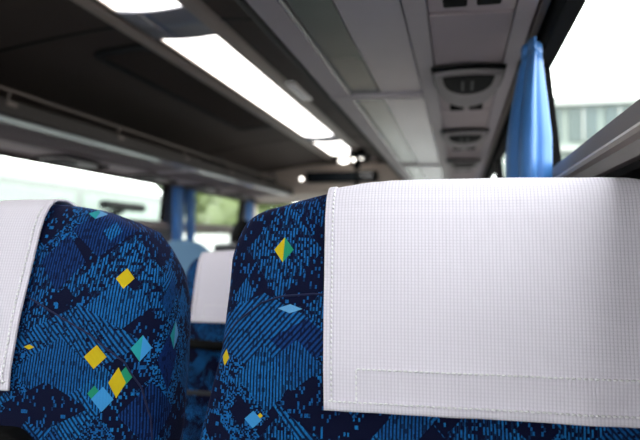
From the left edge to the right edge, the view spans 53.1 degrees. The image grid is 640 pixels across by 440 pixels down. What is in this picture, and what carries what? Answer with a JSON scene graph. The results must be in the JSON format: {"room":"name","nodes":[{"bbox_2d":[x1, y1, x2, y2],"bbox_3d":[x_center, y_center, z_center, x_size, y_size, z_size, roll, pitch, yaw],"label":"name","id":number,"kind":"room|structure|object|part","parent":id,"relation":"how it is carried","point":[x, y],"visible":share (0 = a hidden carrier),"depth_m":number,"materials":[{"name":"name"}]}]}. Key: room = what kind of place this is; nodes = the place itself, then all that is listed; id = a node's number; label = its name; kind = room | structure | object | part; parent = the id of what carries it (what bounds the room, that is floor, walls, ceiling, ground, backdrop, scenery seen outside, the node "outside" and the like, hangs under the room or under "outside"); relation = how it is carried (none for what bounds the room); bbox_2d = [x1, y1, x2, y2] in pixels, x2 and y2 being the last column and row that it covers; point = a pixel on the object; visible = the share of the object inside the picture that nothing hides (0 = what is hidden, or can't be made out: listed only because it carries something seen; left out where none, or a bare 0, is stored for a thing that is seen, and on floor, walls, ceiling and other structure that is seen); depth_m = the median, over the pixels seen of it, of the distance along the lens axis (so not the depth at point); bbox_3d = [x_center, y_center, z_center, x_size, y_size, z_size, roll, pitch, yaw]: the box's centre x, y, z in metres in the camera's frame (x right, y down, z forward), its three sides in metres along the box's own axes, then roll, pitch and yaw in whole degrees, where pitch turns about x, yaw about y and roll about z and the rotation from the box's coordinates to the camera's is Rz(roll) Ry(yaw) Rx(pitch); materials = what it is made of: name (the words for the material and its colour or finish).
{"room":"vehicle interior","nodes":[
{"label":"vehicle interior","id":0,"kind":"room"},
{"bbox_2d":[0,0,384,175],"bbox_3d":[-0.433,-0.557,2.621,2.340,0.275,8.100,0,-2,12],"label":"ceiling","id":1,"kind":"structure","parent":0,"point":[64,72],"depth_m":2.92,"materials":[{"name":"plastic"}]},
{"bbox_2d":[0,18,252,51],"bbox_3d":[-0.524,-0.595,2.202,2.106,0.166,0.012,0,-2,12],"label":"trim","id":2,"kind":"structure","parent":1,"relation":"attached to","point":[108,28],"depth_m":2.28,"materials":[{"name":"grey plastic"}]},
{"bbox_2d":[96,0,180,12],"bbox_3d":[-0.782,-0.714,0.916,0.262,0.016,2.310,0,-2,12],"label":"recessed light","id":3,"kind":"object","parent":1,"relation":"in","point":[113,5],"visible":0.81,"depth_m":2.00,"materials":[{"name":"plastic"}]},
{"bbox_3d":[-0.782,-0.716,0.916,0.262,0.012,2.310,0,-2,12],"label":"frame","id":4,"kind":"part","parent":3,"relation":"part of","materials":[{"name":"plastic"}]},
{"bbox_2d":[0,85,293,196],"bbox_3d":[-1.319,-0.408,2.532,0.563,0.134,7.500,0,-2,12],"label":"luggage rack","id":5,"kind":"object","parent":1,"relation":"attached to","point":[27,130],"visible":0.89,"depth_m":3.14,"materials":[{"name":"metal"}]},
{"bbox_3d":[-1.335,-0.331,3.174,0.158,0.015,0.882,0,-2,12],"label":"service panel","id":6,"kind":"part","parent":5,"relation":"part of","materials":[{"name":"plastic"}]},
{"bbox_2d":[35,155,108,168],"bbox_3d":[-1.289,-0.301,3.390,0.180,0.024,0.485,0,-2,12],"label":"console","id":7,"kind":"object","parent":5,"relation":"attached to","point":[68,160],"visible":1,"depth_m":3.26,"materials":[{"name":"black plastic"}]},
{"bbox_2d":[99,165,108,168],"bbox_3d":[-1.214,-0.298,3.600,0.042,0.015,0.042,0,-2,12],"label":"switch","id":8,"kind":"object","parent":7,"relation":"attached to","point":[101,166],"depth_m":3.58,"materials":[{"name":"black plastic"}]},
{"bbox_3d":[-1.151,-0.338,3.143,0.121,0.011,1.770,0,-2,12],"label":"wide panel","id":9,"kind":"part","parent":5,"relation":"part of","materials":[{"name":"grey plastic"}]},
{"bbox_3d":[-1.045,-0.344,3.121,0.086,0.007,1.770,0,-2,12],"label":"tinted panel","id":10,"kind":"part","parent":5,"relation":"part of","materials":[{"name":"grey plastic"}]},
{"bbox_3d":[-0.965,-0.343,3.103,0.058,0.014,1.770,0,-2,12],"label":"edge panel","id":11,"kind":"part","parent":5,"relation":"part of","materials":[{"name":"grey plastic"}]},
{"bbox_3d":[-1.144,-0.301,4.053,0.158,0.015,0.882,0,-2,12],"label":"service panel","id":12,"kind":"part","parent":5,"relation":"part of","materials":[{"name":"plastic"}]},
{"bbox_2d":[126,174,177,182],"bbox_3d":[-1.098,-0.271,4.269,0.180,0.024,0.485,0,-2,12],"label":"console","id":13,"kind":"object","parent":5,"relation":"attached to","point":[147,177],"visible":1,"depth_m":4.12,"materials":[{"name":"plastic"}]},
{"bbox_3d":[-0.953,-0.272,4.932,0.158,0.015,0.882,0,-2,12],"label":"service panel","id":14,"kind":"part","parent":5,"relation":"part of","materials":[{"name":"plastic"}]},
{"bbox_2d":[183,185,221,191],"bbox_3d":[-0.917,-0.243,5.099,0.180,0.024,0.485,0,-2,12],"label":"console","id":15,"kind":"object","parent":5,"relation":"attached to","point":[191,187],"visible":1,"depth_m":4.92,"materials":[{"name":"plastic"}]},
{"bbox_2d":[199,156,226,167],"bbox_3d":[-0.831,-0.377,4.442,0.298,0.102,0.420,0,-2,12],"label":"bag","id":16,"kind":"object","parent":5,"relation":"on","point":[215,157],"visible":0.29,"depth_m":4.37,"materials":[{"name":"black plastic"}]},
{"bbox_3d":[-0.707,-0.398,4.416,0.045,0.062,0.214,0,-2,12],"label":"handle","id":17,"kind":"part","parent":16,"relation":"part of","materials":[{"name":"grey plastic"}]},
{"bbox_3d":[-0.726,-0.273,5.097,0.121,0.011,2.170,0,-2,12],"label":"wide panel","id":18,"kind":"part","parent":5,"relation":"part of","materials":[{"name":"grey plastic"}]},
{"bbox_3d":[-0.621,-0.278,5.074,0.086,0.007,2.170,0,-2,12],"label":"tinted panel","id":19,"kind":"part","parent":5,"relation":"part of","materials":[{"name":"grey plastic"}]},
{"bbox_3d":[-0.767,-0.243,5.787,0.158,0.015,0.832,0,-2,12],"label":"service panel","id":20,"kind":"part","parent":5,"relation":"part of","materials":[{"name":"plastic"}]},
{"bbox_2d":[223,194,253,198],"bbox_3d":[-0.737,-0.215,5.929,0.180,0.024,0.485,0,-2,12],"label":"console","id":21,"kind":"object","parent":5,"relation":"attached to","point":[242,196],"visible":1,"depth_m":5.76,"materials":[{"name":"plastic"}]},
{"bbox_3d":[-0.541,-0.278,5.057,0.058,0.014,2.170,0,-2,12],"label":"edge panel","id":22,"kind":"part","parent":5,"relation":"part of","materials":[{"name":"grey plastic"}]},
{"bbox_2d":[115,6,215,38],"bbox_3d":[-0.510,-0.668,2.176,0.254,0.022,0.278,0,-2,12],"label":"joint cover","id":23,"kind":"object","parent":1,"relation":"attached to","point":[177,22],"visible":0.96,"depth_m":2.15,"materials":[{"name":"grey plastic"}]},
{"bbox_2d":[94,43,273,130],"bbox_3d":[-0.581,-0.626,3.311,0.264,0.035,1.780,0,-2,12],"label":"ceiling hatch","id":24,"kind":"object","parent":1,"relation":"in","point":[137,61],"visible":0.9,"depth_m":2.98,"materials":[{"name":"plastic"}]},
{"bbox_2d":[72,0,331,158],"bbox_3d":[-0.684,-0.670,2.229,0.067,0.016,7.180,0,-2,12],"label":"trim","id":25,"kind":"structure","parent":1,"relation":"attached to","point":[92,6],"depth_m":2.62,"materials":[{"name":"plastic"}]},
{"bbox_2d":[158,35,332,136],"bbox_3d":[-0.244,-0.630,3.407,0.234,0.016,2.250,0,-2,12],"label":"recessed light","id":26,"kind":"object","parent":1,"relation":"in","point":[211,54],"visible":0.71,"depth_m":2.92,"materials":[{"name":"plastic"}]},
{"bbox_2d":[175,0,366,157],"bbox_3d":[-0.368,-0.672,2.161,0.067,0.016,7.180,0,-2,12],"label":"trim","id":27,"kind":"structure","parent":1,"relation":"attached to","point":[199,9],"depth_m":2.56,"materials":[{"name":"plastic"}]},
{"bbox_2d":[194,136,361,157],"bbox_3d":[0.002,-0.514,4.624,2.106,0.166,0.012,0,-2,12],"label":"trim","id":28,"kind":"structure","parent":1,"relation":"attached to","point":[347,136],"depth_m":4.73,"materials":[{"name":"grey metal"}]},
{"bbox_2d":[284,80,312,99],"bbox_3d":[-0.105,-0.639,3.167,0.060,0.023,0.380,0,-2,12],"label":"recessed light","id":29,"kind":"object","parent":1,"relation":"in","point":[292,85],"visible":0.94,"depth_m":3.11,"materials":[{"name":"plastic"}]},
{"bbox_2d":[302,135,340,141],"bbox_3d":[0.019,-0.587,4.613,0.254,0.022,0.228,0,-2,12],"label":"joint cover","id":30,"kind":"object","parent":1,"relation":"attached to","point":[331,138],"visible":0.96,"depth_m":4.59,"materials":[{"name":"grey plastic"}]},
{"bbox_2d":[312,141,349,155],"bbox_3d":[0.127,-0.573,5.111,0.234,0.016,0.800,0,-2,12],"label":"recessed light","id":31,"kind":"object","parent":1,"relation":"in","point":[338,148],"visible":0.64,"depth_m":5.07,"materials":[{"name":"plastic"}]},
{"bbox_2d":[337,158,349,162],"bbox_3d":[0.217,-0.545,5.828,0.116,0.060,0.116,0,-2,12],"label":"round lamp","id":32,"kind":"object","parent":1,"relation":"attached to","point":[341,160],"visible":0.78,"depth_m":5.79,"materials":[{"name":"glass"}]},
{"bbox_3d":[0.217,-0.545,5.828,0.100,0.060,0.100,0,-2,12],"label":"bulb","id":33,"kind":"part","parent":32,"relation":"part of","materials":[{"name":"white glass"}]},
{"bbox_2d":[349,148,372,184],"bbox_3d":[0.342,-0.401,5.263,0.183,0.354,0.200,0,-2,12],"label":"pole","id":34,"kind":"object","parent":1,"relation":"hanging from","point":[361,153],"visible":0.91,"depth_m":5.25,"materials":[{"name":"black metal"}]},
{"bbox_2d":[370,156,377,162],"bbox_3d":[0.477,-0.550,5.802,0.060,0.023,0.380,0,-2,12],"label":"recessed light","id":35,"kind":"object","parent":1,"relation":"in","point":[373,159],"visible":0.73,"depth_m":5.79,"materials":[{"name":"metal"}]},
{"bbox_2d":[235,0,539,179],"bbox_3d":[0.339,-0.420,2.172,0.563,0.134,7.500,0,-2,12],"label":"luggage rack","id":36,"kind":"object","parent":1,"relation":"attached to","point":[373,61],"visible":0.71,"depth_m":1.52,"materials":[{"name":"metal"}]},
{"bbox_3d":[-0.035,-0.397,1.506,0.058,0.014,0.900,0,-2,12],"label":"edge panel","id":37,"kind":"part","parent":36,"relation":"part of","materials":[{"name":"grey plastic"}]},
{"bbox_3d":[0.045,-0.398,1.488,0.086,0.007,0.900,0,-2,12],"label":"tinted panel","id":38,"kind":"part","parent":36,"relation":"part of","materials":[{"name":"grey plastic"}]},
{"bbox_3d":[0.254,-0.352,2.839,0.058,0.014,1.770,0,-2,12],"label":"edge panel","id":39,"kind":"part","parent":36,"relation":"part of","materials":[{"name":"grey plastic"}]},
{"bbox_3d":[0.150,-0.395,1.465,0.121,0.011,0.900,0,-2,12],"label":"wide panel","id":40,"kind":"part","parent":36,"relation":"part of","materials":[{"name":"white plastic"}]},
{"bbox_3d":[0.334,-0.354,2.821,0.086,0.007,1.770,0,-2,12],"label":"tinted panel","id":41,"kind":"part","parent":36,"relation":"part of","materials":[{"name":"grey plastic"}]},
{"bbox_3d":[0.679,-0.286,4.792,0.058,0.014,2.170,0,-2,12],"label":"edge panel","id":42,"kind":"part","parent":36,"relation":"part of","materials":[{"name":"grey plastic"}]},
{"bbox_3d":[0.440,-0.350,2.799,0.121,0.011,1.770,0,-2,12],"label":"wide panel","id":43,"kind":"part","parent":36,"relation":"part of","materials":[{"name":"white plastic"}]},
{"bbox_3d":[0.759,-0.288,4.775,0.086,0.007,2.170,0,-2,12],"label":"tinted panel","id":44,"kind":"part","parent":36,"relation":"part of","materials":[{"name":"grey plastic"}]},
{"bbox_2d":[333,0,514,178],"bbox_3d":[0.339,-0.382,2.171,0.532,0.035,7.500,0,-2,12],"label":"shelf","id":45,"kind":"object","parent":36,"relation":"attached to","point":[385,52],"depth_m":1.64,"materials":[{"name":"grey plastic"}]},
{"bbox_3d":[0.864,-0.284,4.752,0.121,0.011,2.170,0,-2,12],"label":"wide panel","id":46,"kind":"part","parent":36,"relation":"part of","materials":[{"name":"white plastic"}]},
{"bbox_3d":[0.953,-0.293,4.283,0.158,0.015,0.882,0,-2,12],"label":"service panel","id":47,"kind":"part","parent":36,"relation":"part of","materials":[{"name":"plastic"}]},
{"bbox_2d":[446,159,480,171],"bbox_3d":[0.791,-0.296,3.532,0.180,0.024,0.485,0,-2,12],"label":"console","id":48,"kind":"object","parent":36,"relation":"attached to","point":[458,165],"visible":1,"depth_m":3.37,"materials":[{"name":"plastic"}]},
{"bbox_3d":[0.762,-0.323,3.404,0.158,0.015,0.882,0,-2,12],"label":"service panel","id":49,"kind":"part","parent":36,"relation":"part of","materials":[{"name":"plastic"}]},
{"bbox_2d":[441,128,489,150],"bbox_3d":[0.600,-0.325,2.653,0.180,0.024,0.485,0,-2,12],"label":"console","id":50,"kind":"object","parent":36,"relation":"attached to","point":[470,138],"visible":1,"depth_m":2.49,"materials":[{"name":"plastic"}]},
{"bbox_3d":[0.571,-0.352,2.525,0.158,0.015,0.882,0,-2,12],"label":"service panel","id":51,"kind":"part","parent":36,"relation":"part of","materials":[{"name":"plastic"}]},
{"bbox_2d":[431,64,506,110],"bbox_3d":[0.409,-0.355,1.774,0.180,0.024,0.485,0,-2,12],"label":"console","id":52,"kind":"object","parent":36,"relation":"attached to","point":[464,85],"visible":1,"depth_m":1.64,"materials":[{"name":"plastic"}]},
{"bbox_2d":[450,104,463,110],"bbox_3d":[0.427,-0.352,1.997,0.042,0.015,0.042,0,-2,12],"label":"switch","id":53,"kind":"object","parent":52,"relation":"attached to","point":[452,108],"depth_m":1.98,"materials":[{"name":"black plastic"}]},
{"bbox_2d":[469,103,482,109],"bbox_3d":[0.483,-0.352,1.984,0.042,0.015,0.042,0,-2,12],"label":"switch","id":54,"kind":"object","parent":52,"relation":"attached to","point":[478,107],"depth_m":1.97,"materials":[{"name":"black plastic"}]},
{"bbox_3d":[0.380,-0.382,1.646,0.158,0.015,0.882,0,-2,12],"label":"service panel","id":55,"kind":"part","parent":36,"relation":"part of","materials":[{"name":"plastic"}]},
{"bbox_2d":[442,0,501,7],"bbox_3d":[0.216,-0.385,0.885,0.180,0.024,0.485,0,-2,12],"label":"console","id":56,"kind":"object","parent":36,"relation":"attached to","point":[446,3],"visible":1,"depth_m":1.10,"materials":[{"name":"black plastic"}]},
{"bbox_2d":[442,0,466,7],"bbox_3d":[0.234,-0.382,1.108,0.042,0.015,0.042,0,-2,12],"label":"switch","id":57,"kind":"object","parent":56,"relation":"attached to","point":[446,3],"depth_m":1.11,"materials":[{"name":"black plastic"}]},
{"bbox_2d":[477,0,501,4],"bbox_3d":[0.290,-0.382,1.095,0.042,0.015,0.042,0,-2,12],"label":"switch","id":58,"kind":"object","parent":56,"relation":"attached to","point":[479,2],"depth_m":1.10,"materials":[{"name":"black plastic"}]},
{"bbox_3d":[0.189,-0.411,0.767,0.158,0.015,0.882,0,-2,12],"label":"service panel","id":59,"kind":"part","parent":36,"relation":"part of","materials":[{"name":"plastic"}]},
{"bbox_3d":[0.602,-0.437,2.116,0.025,0.105,7.500,0,-2,12],"label":"panel","id":60,"kind":"part","parent":36,"relation":"part of","materials":[{"name":"plastic"}]},
{"bbox_2d":[156,185,254,243],"bbox_3d":[-1.609,0.436,2.843,0.121,1.519,8.100,0,-2,12],"label":"wall","id":61,"kind":"structure","parent":0,"point":[167,235],"depth_m":4.87,"materials":[{"name":"grey plastic"}]},
{"bbox_2d":[0,150,253,220],"bbox_3d":[-1.605,0.031,2.830,0.145,0.747,7.950,0,-2,12],"label":"window","id":62,"kind":"structure","parent":61,"relation":"in","point":[164,186],"depth_m":3.91,"materials":[{"name":"black rubber"}]},
{"bbox_3d":[-1.541,-0.334,2.829,0.014,0.016,7.950,0,-2,12],"label":"curtain rail","id":63,"kind":"part","parent":62,"relation":"part of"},
{"bbox_2d":[172,187,183,240],"bbox_3d":[-1.075,0.083,4.849,0.059,0.659,0.184,0,-2,12],"label":"window curtain","id":64,"kind":"object","parent":62,"relation":"hanging from","point":[178,192],"visible":0.61,"depth_m":4.80,"materials":[{"name":"blue fabric"}]},
{"bbox_2d":[186,189,194,240],"bbox_3d":[-1.027,0.090,5.072,0.057,0.659,0.123,0,-2,12],"label":"window curtain","id":65,"kind":"object","parent":62,"relation":"hanging from","point":[190,195],"visible":0.6,"depth_m":5.04,"materials":[{"name":"blue fabric"}]},
{"bbox_2d":[246,201,253,220],"bbox_3d":[-0.715,0.139,6.508,0.060,0.659,0.182,0,-2,12],"label":"window curtain","id":66,"kind":"object","parent":62,"relation":"hanging from","point":[249,204],"visible":0.29,"depth_m":6.47,"materials":[{"name":"blue fabric"}]},
{"bbox_2d":[130,219,232,232],"bbox_3d":[-1.615,-0.022,2.860,0.130,0.064,8.060,0,-2,12],"label":"trim","id":67,"kind":"structure","parent":61,"relation":"attached to","point":[156,225],"depth_m":5.10,"materials":[{"name":"grey plastic"}]},
{"bbox_2d":[184,189,242,243],"bbox_3d":[-0.980,0.136,5.747,0.127,0.734,1.400,0,-2,12],"label":"window","id":68,"kind":"structure","parent":61,"relation":"in","point":[240,208],"depth_m":6.16,"materials":[{"name":"black rubber"}]},
{"bbox_2d":[254,199,298,216],"bbox_3d":[0.433,0.371,6.580,2.480,1.900,0.060,0,-2,12],"label":"wall","id":69,"kind":"structure","parent":0,"point":[256,200],"depth_m":6.78,"materials":[{"name":"plastic"}]},
{"bbox_2d":[299,176,304,181],"bbox_3d":[-0.175,-0.395,6.138,0.060,0.060,0.026,0,-2,12],"label":"recessed light","id":70,"kind":"object","parent":69,"relation":"attached to","point":[301,178],"visible":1,"depth_m":6.13,"materials":[{"name":"plastic"}]},
{"bbox_2d":[254,162,400,201],"bbox_3d":[0.368,-0.369,6.306,2.160,0.319,0.550,0,-2,12],"label":"trim","id":71,"kind":"structure","parent":69,"relation":"attached to","point":[303,190],"depth_m":6.13,"materials":[{"name":"plastic"}]},
{"bbox_2d":[306,170,377,182],"bbox_3d":[0.202,-0.408,6.036,0.680,0.100,0.055,0,-2,12],"label":"screen","id":72,"kind":"object","parent":69,"relation":"attached to","point":[335,176],"visible":1,"depth_m":6.01,"materials":[{"name":"black plastic"}]},
{"bbox_3d":[0.745,0.433,2.332,0.118,1.490,8.100,0,-2,12],"label":"wall","id":73,"kind":"structure","parent":0,"visible":0},
{"bbox_2d":[486,160,496,177],"bbox_3d":[1.079,0.088,3.889,0.124,0.705,1.680,0,-2,12],"label":"window","id":74,"kind":"structure","parent":73,"relation":"in","point":[492,171],"depth_m":3.42,"materials":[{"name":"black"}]},
{"bbox_2d":[495,127,507,177],"bbox_3d":[0.725,0.033,2.263,0.124,0.705,1.490,0,-2,12],"label":"window","id":75,"kind":"structure","parent":73,"relation":"in","point":[501,152],"depth_m":2.87,"materials":[{"name":"black rubber"}]},
{"bbox_2d":[483,0,560,177],"bbox_3d":[0.692,-0.376,2.371,0.037,0.130,8.100,0,-2,12],"label":"trim","id":76,"kind":"structure","parent":73,"relation":"attached to","point":[554,4],"depth_m":1.30,"materials":[{"name":"black plastic"}]},
{"bbox_2d":[480,0,585,177],"bbox_3d":[0.728,-0.178,2.331,0.145,0.362,7.950,0,-2,12],"label":"window","id":77,"kind":"structure","parent":73,"relation":"in","point":[568,11],"depth_m":1.28,"materials":[{"name":"black plastic"}]},
{"bbox_3d":[0.664,-0.350,2.350,0.014,0.016,7.950,0,-2,12],"label":"curtain rail","id":78,"kind":"part","parent":77,"relation":"part of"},
{"bbox_2d":[505,36,552,177],"bbox_3d":[0.403,-0.007,1.230,0.077,0.656,0.158,0,-2,-2],"label":"window curtain","id":79,"kind":"object","parent":77,"relation":"hanging from","point":[529,135],"visible":0.38,"depth_m":1.19,"materials":[{"name":"blue fabric"}]},
{"bbox_2d":[552,99,639,177],"bbox_3d":[0.750,-0.039,2.347,0.130,0.064,8.060,0,-2,12],"label":"trim","id":80,"kind":"structure","parent":73,"relation":"attached to","point":[616,145],"depth_m":0.78,"materials":[{"name":"grey plastic"}]},
{"bbox_2d":[602,160,639,178],"bbox_3d":[0.737,-0.001,2.348,0.079,0.010,8.040,0,-2,12],"label":"trim","id":81,"kind":"structure","parent":73,"relation":"attached to","point":[632,170],"depth_m":0.74,"materials":[{"name":"black plastic"}]},
{"bbox_3d":[-0.433,1.217,2.562,2.480,0.060,8.100,0,-2,12],"label":"floor","id":82,"kind":"structure","parent":0,"visible":0},
{"bbox_2d":[0,204,190,439],"bbox_3d":[-0.357,0.560,1.031,0.481,1.150,0.651,0,-2,12],"label":"seat","id":83,"kind":"object","parent":82,"relation":"on","point":[102,350],"visible":0.84,"depth_m":0.75,"materials":[{"name":"blue fabric"}]},
{"bbox_2d":[0,425,32,439],"bbox_3d":[-0.437,0.337,0.745,0.235,0.200,0.042,0,-2,12],"label":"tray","id":84,"kind":"object","parent":83,"relation":"on","point":[7,432],"depth_m":0.72,"materials":[{"name":"black plastic"}]},
{"bbox_2d":[0,199,75,390],"bbox_3d":[-0.441,0.086,0.845,0.211,0.227,0.184,0,-2,12],"label":"antimacassar","id":85,"kind":"object","parent":83,"relation":"attached to","point":[21,221],"visible":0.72,"depth_m":0.78,"materials":[{"name":"white fabric"}]},
{"bbox_2d":[168,240,209,273],"bbox_3d":[-0.732,0.675,3.862,0.472,1.110,0.662,0,-2,12],"label":"seat","id":86,"kind":"object","parent":82,"relation":"on","point":[186,251],"visible":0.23,"depth_m":3.63,"materials":[{"name":"blue fabric"}]},
{"bbox_2d":[183,257,224,439],"bbox_3d":[-0.094,0.624,1.790,0.491,1.072,0.662,0,-2,12],"label":"seat","id":87,"kind":"object","parent":82,"relation":"on","point":[206,339],"visible":0.21,"depth_m":1.54,"materials":[{"name":"blue fabric"}]},
{"bbox_3d":[-0.146,0.300,1.512,0.424,0.036,0.076,0,-2,12],"label":"grab handle","id":88,"kind":"part","parent":87,"relation":"part of","materials":[{"name":"black plastic"}]},
{"bbox_2d":[191,250,234,322],"bbox_3d":[-0.118,0.162,1.599,0.373,0.177,0.172,0,-2,12],"label":"antimacassar","id":89,"kind":"object","parent":87,"relation":"attached to","point":[213,275],"visible":0.27,"depth_m":1.57,"materials":[{"name":"white fabric"}]},
{"bbox_2d":[214,220,248,250],"bbox_3d":[-0.693,0.647,5.637,0.365,1.285,0.480,0,-2,12],"label":"seat","id":90,"kind":"object","parent":82,"relation":"on","point":[238,227],"visible":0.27,"depth_m":5.44,"materials":[{"name":"black plastic"}]},
{"bbox_3d":[-0.733,0.534,5.471,0.360,0.660,0.090,0,-2,12],"label":"backrest","id":91,"kind":"part","parent":90,"relation":"part of","materials":[{"name":"fabric"}]},
{"bbox_2d":[200,194,639,439],"bbox_3d":[0.173,0.548,0.920,0.537,1.166,0.652,0,-2,12],"label":"seat","id":92,"kind":"object","parent":82,"relation":"on","point":[268,383],"visible":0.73,"depth_m":0.69,"materials":[{"name":"blue fabric"}]},
{"bbox_2d":[323,177,639,427],"bbox_3d":[0.190,0.075,0.712,0.366,0.245,0.188,0,-2,12],"label":"antimacassar","id":93,"kind":"object","parent":92,"relation":"attached to","point":[506,299],"visible":1,"depth_m":0.65,"materials":[{"name":"white fabric"}]},
{"label":"outside","id":94,"kind":"structure","parent":0,"visible":0},
{"bbox_3d":[7.426,3.445,34.107,120.000,0.200,110.000,0,-2,12],"label":"ground","id":95,"kind":"structure","parent":94,"visible":0},
{"bbox_2d":[0,168,160,220],"bbox_3d":[-5.458,0.805,5.049,2.980,3.130,15.600,0,-2,12],"label":"coach","id":96,"kind":"object","parent":95,"relation":"on","point":[14,185],"visible":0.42,"depth_m":9.47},
{"bbox_3d":[-3.204,-0.125,9.967,0.600,0.173,0.108,-2,-3,43],"label":"mirror arm","id":97,"kind":"part","parent":96,"relation":"part of","materials":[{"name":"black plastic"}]},
{"bbox_2d":[99,200,145,211],"bbox_3d":[-2.998,-0.208,9.771,0.160,0.130,1.200,0,-2,12],"label":"mirror","id":98,"kind":"object","parent":96,"relation":"attached to","point":[119,206],"depth_m":9.60,"materials":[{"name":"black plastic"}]},
{"bbox_2d":[153,185,197,233],"bbox_3d":[-12.107,-2.084,65.997,10.474,12.998,10.286,1,-2,-28],"label":"tree","id":99,"kind":"object","parent":95,"relation":"on","point":[159,188],"visible":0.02,"depth_m":64.42,"materials":[{"name":"green plant"}]},
{"bbox_2d":[185,193,212,233],"bbox_3d":[-4.745,-0.792,32.754,5.058,8.196,5.243,0,-2,12],"label":"tree","id":100,"kind":"object","parent":95,"relation":"on","point":[200,199],"visible":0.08,"depth_m":30.93,"materials":[{"name":"green plant"}]},
{"bbox_2d":[183,234,229,251],"bbox_3d":[-3.325,1.652,19.506,1.825,2.395,4.200,0,-2,12],"label":"van","id":101,"kind":"object","parent":95,"relation":"on","point":[208,240],"visible":0.1,"depth_m":18.00,"materials":[{"name":"white paint"}]},
{"bbox_2d":[201,196,288,234],"bbox_3d":[-2.927,-0.779,28.578,4.618,7.890,4.599,-2,-3,42],"label":"tree","id":102,"kind":"object","parent":95,"relation":"on","point":[222,211],"visible":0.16,"depth_m":27.08,"materials":[{"name":"green plant"}]},
{"bbox_2d":[502,92,639,177],"bbox_3d":[16.108,-0.683,26.625,16.200,7.550,9.600,0,-2,12],"label":"building","id":103,"kind":"structure","parent":95,"relation":"on","point":[579,117],"depth_m":23.48,"materials":[{"name":"white paint"}]}
]}

